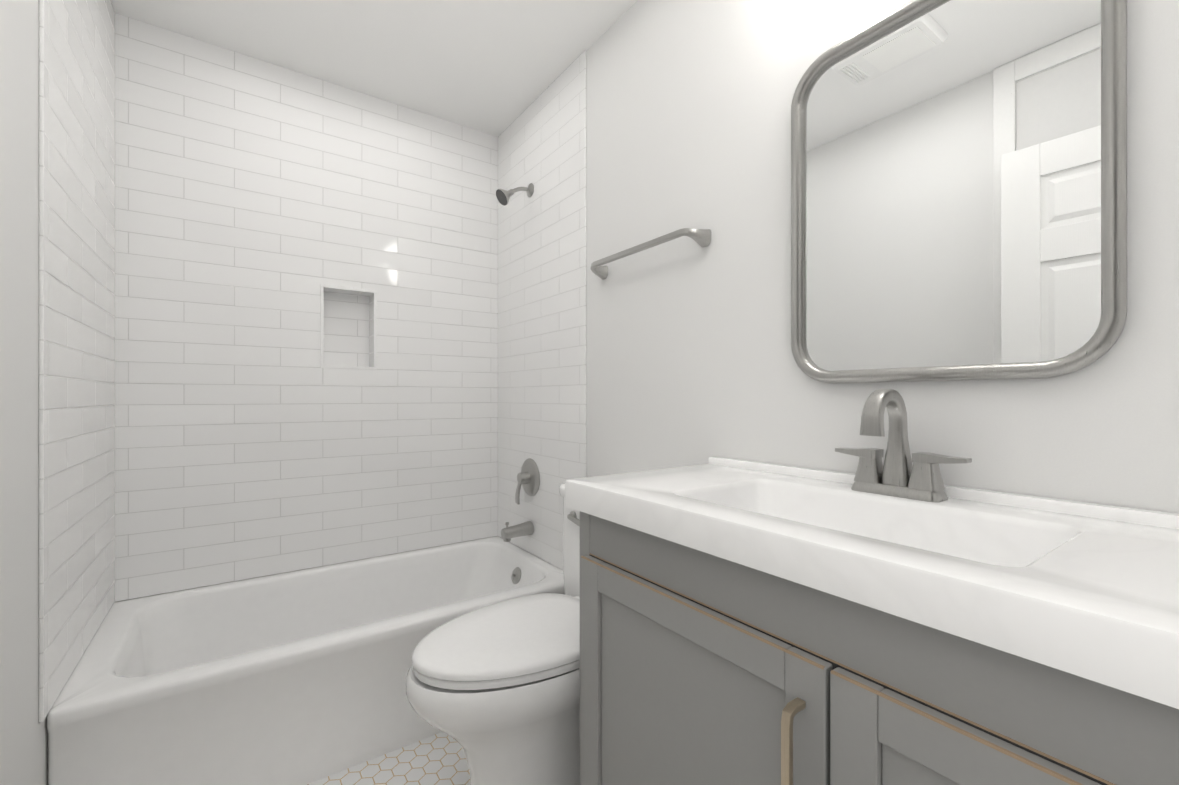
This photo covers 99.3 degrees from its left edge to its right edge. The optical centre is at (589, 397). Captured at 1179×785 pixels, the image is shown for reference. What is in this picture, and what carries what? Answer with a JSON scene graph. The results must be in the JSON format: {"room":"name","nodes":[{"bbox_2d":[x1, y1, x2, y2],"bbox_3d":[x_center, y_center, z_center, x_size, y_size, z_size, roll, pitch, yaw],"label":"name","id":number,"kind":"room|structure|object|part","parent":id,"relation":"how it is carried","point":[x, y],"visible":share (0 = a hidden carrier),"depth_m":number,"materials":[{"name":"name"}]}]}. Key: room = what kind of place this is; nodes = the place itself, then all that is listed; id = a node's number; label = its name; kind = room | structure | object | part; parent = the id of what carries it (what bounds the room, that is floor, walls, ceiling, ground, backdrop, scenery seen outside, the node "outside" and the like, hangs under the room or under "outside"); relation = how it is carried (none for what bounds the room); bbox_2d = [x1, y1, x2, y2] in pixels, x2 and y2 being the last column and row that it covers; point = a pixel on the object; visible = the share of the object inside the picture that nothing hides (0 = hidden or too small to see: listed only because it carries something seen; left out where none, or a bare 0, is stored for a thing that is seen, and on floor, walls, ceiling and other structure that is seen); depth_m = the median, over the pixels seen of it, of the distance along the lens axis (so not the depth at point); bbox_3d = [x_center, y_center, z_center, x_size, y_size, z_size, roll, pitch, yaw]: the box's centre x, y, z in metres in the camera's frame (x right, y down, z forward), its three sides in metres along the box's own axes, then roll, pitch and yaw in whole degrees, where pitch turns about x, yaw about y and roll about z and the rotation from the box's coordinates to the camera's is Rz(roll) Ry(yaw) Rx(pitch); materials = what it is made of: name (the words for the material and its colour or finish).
{"room":"bathroom","nodes":[
{"label":"bathroom","id":0,"kind":"room"},
{"bbox_2d":[0,0,117,784],"bbox_3d":[-0.933,-0.120,0.624,0.100,2.440,3.120,0,0,-35],"label":"wall","id":1,"kind":"structure","parent":0,"point":[23,746],"depth_m":1.00,"materials":[{"name":"paint"}]},
{"bbox_2d":[39,0,114,722],"bbox_3d":[-1.428,-0.314,1.420,0.008,2.053,0.792,0,0,-35],"label":"wall tile","id":2,"kind":"structure","parent":1,"relation":"attached to","point":[76,320],"depth_m":1.32,"materials":[{"name":"white tile"}]},
{"bbox_2d":[123,537,488,600],"bbox_3d":[-1.166,-0.120,2.307,1.460,2.440,0.100,0,0,-35],"label":"wall","id":3,"kind":"structure","parent":0,"point":[297,570],"depth_m":2.15,"materials":[{"name":"tile"}]},
{"bbox_2d":[115,13,497,601],"bbox_3d":[-1.100,-0.313,2.214,1.460,2.053,0.128,0,0,-35],"label":"wall tile","id":4,"kind":"structure","parent":3,"relation":"attached to","point":[258,202],"depth_m":2.04,"materials":[{"name":"white tile"}]},
{"bbox_2d":[320,284,376,369],"bbox_3d":[-1.042,-0.300,2.175,0.224,0.354,0.003,0,0,-35],"label":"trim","id":5,"kind":"structure","parent":3,"relation":"attached to","point":[322,286],"depth_m":2.15,"materials":[{"name":"tile"}]},
{"bbox_2d":[111,0,636,136],"bbox_3d":[-0.296,-1.390,1.074,1.660,0.100,3.120,0,0,-35],"label":"ceiling","id":6,"kind":"structure","parent":0,"point":[496,68],"depth_m":1.88,"materials":[{"name":"paint"}]},
{"bbox_2d":[307,732,469,784],"bbox_3d":[-0.296,1.150,1.073,1.660,0.100,3.120,0,0,-35],"label":"floor","id":7,"kind":"structure","parent":0,"point":[438,759],"depth_m":1.49,"materials":[{"name":"white tile"}]},
{"bbox_2d":[47,536,564,784],"bbox_3d":[-0.847,0.908,1.855,1.454,0.385,0.759,0,0,-35],"label":"bathtub","id":8,"kind":"object","parent":7,"relation":"on","point":[298,677],"visible":0.81,"depth_m":1.50,"materials":[{"name":"ceramic"}]},
{"bbox_2d":[405,483,579,784],"bbox_3d":[-0.105,0.692,1.397,0.786,0.815,0.474,0,0,-35],"label":"toilet","id":9,"kind":"object","parent":7,"relation":"on","point":[493,690],"visible":0.44,"depth_m":1.21,"materials":[{"name":"ceramic"}]},
{"bbox_3d":[-0.196,0.637,1.333,0.532,0.048,0.394,0,0,-35],"label":"seat","id":10,"kind":"part","parent":9,"relation":"part of","materials":[{"name":"plastic"}]},
{"bbox_3d":[0.118,0.485,1.554,0.241,0.400,0.474,0,0,-35],"label":"tank","id":11,"kind":"part","parent":9,"relation":"part of","materials":[{"name":"ceramic"}]},
{"bbox_3d":[-0.040,0.382,1.565,0.024,0.036,0.102,0,0,-35],"label":"lever","id":12,"kind":"part","parent":9,"relation":"part of","materials":[{"name":"silver metal"}]},
{"bbox_2d":[565,389,1178,784],"bbox_3d":[0.487,0.542,0.769,0.524,1.116,1.214,0,0,-35],"label":"bathroom vanity","id":13,"kind":"object","parent":7,"relation":"on","point":[898,617],"visible":1,"depth_m":0.68,"materials":[{"name":"grey paint"}]},
{"bbox_2d":[565,456,1178,708],"bbox_3d":[0.497,0.232,0.776,0.500,0.130,1.214,0,0,-35],"label":"countertop","id":14,"kind":"structure","parent":13,"relation":"on","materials":[{"name":"stone"}]},
{"bbox_2d":[835,389,971,501],"bbox_3d":[0.555,0.085,0.933,0.134,0.200,0.230,0,0,-35],"label":"faucet","id":15,"kind":"object","parent":14,"relation":"on","point":[897,480],"depth_m":0.94,"materials":[{"name":"silver metal"}]},
{"bbox_2d":[494,0,1178,569],"bbox_3d":[0.342,-0.120,1.523,0.100,2.440,3.120,0,0,-35],"label":"wall","id":16,"kind":"structure","parent":0,"point":[690,358],"depth_m":1.30,"materials":[{"name":"paint"}]},
{"bbox_2d":[515,458,539,504],"bbox_3d":[-0.296,0.381,2.269,0.066,0.204,0.172,0,0,-35],"label":"handle","id":17,"kind":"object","parent":16,"relation":"attached to","point":[528,477],"depth_m":2.25,"materials":[{"name":"silver metal"}]},
{"bbox_2d":[498,50,586,569],"bbox_3d":[-0.242,-0.313,2.257,0.008,2.053,0.792,0,0,-35],"label":"wall tile","id":18,"kind":"structure","parent":16,"relation":"attached to","point":[542,315],"depth_m":2.19,"materials":[{"name":"white tile"}]},
{"bbox_2d":[496,183,533,205],"bbox_3d":[-0.337,-0.912,2.241,0.166,0.126,0.074,0,0,-35],"label":"shower head","id":19,"kind":"object","parent":18,"relation":"attached to","point":[503,196],"visible":1,"depth_m":2.22},
{"bbox_2d":[501,521,533,541],"bbox_3d":[-0.326,0.595,2.248,0.143,0.083,0.062,0,0,-35],"label":"tub spout","id":20,"kind":"object","parent":18,"relation":"attached to","point":[517,530],"visible":1,"depth_m":2.23,"materials":[{"name":"silver metal"}]},
{"bbox_2d":[590,228,710,279],"bbox_3d":[0.165,-0.458,1.621,0.078,0.050,0.526,0,0,-35],"label":"towel rail","id":21,"kind":"object","parent":16,"relation":"attached to","point":[701,237],"visible":1,"depth_m":1.52,"materials":[{"name":"silver metal"}]},
{"bbox_2d":[791,0,1126,382],"bbox_3d":[0.645,-0.405,0.976,0.033,0.748,0.553,0,0,-35],"label":"mirror","id":22,"kind":"object","parent":16,"relation":"attached to","point":[958,189],"visible":1,"depth_m":0.92,"materials":[{"name":"silver metal"}]}
]}

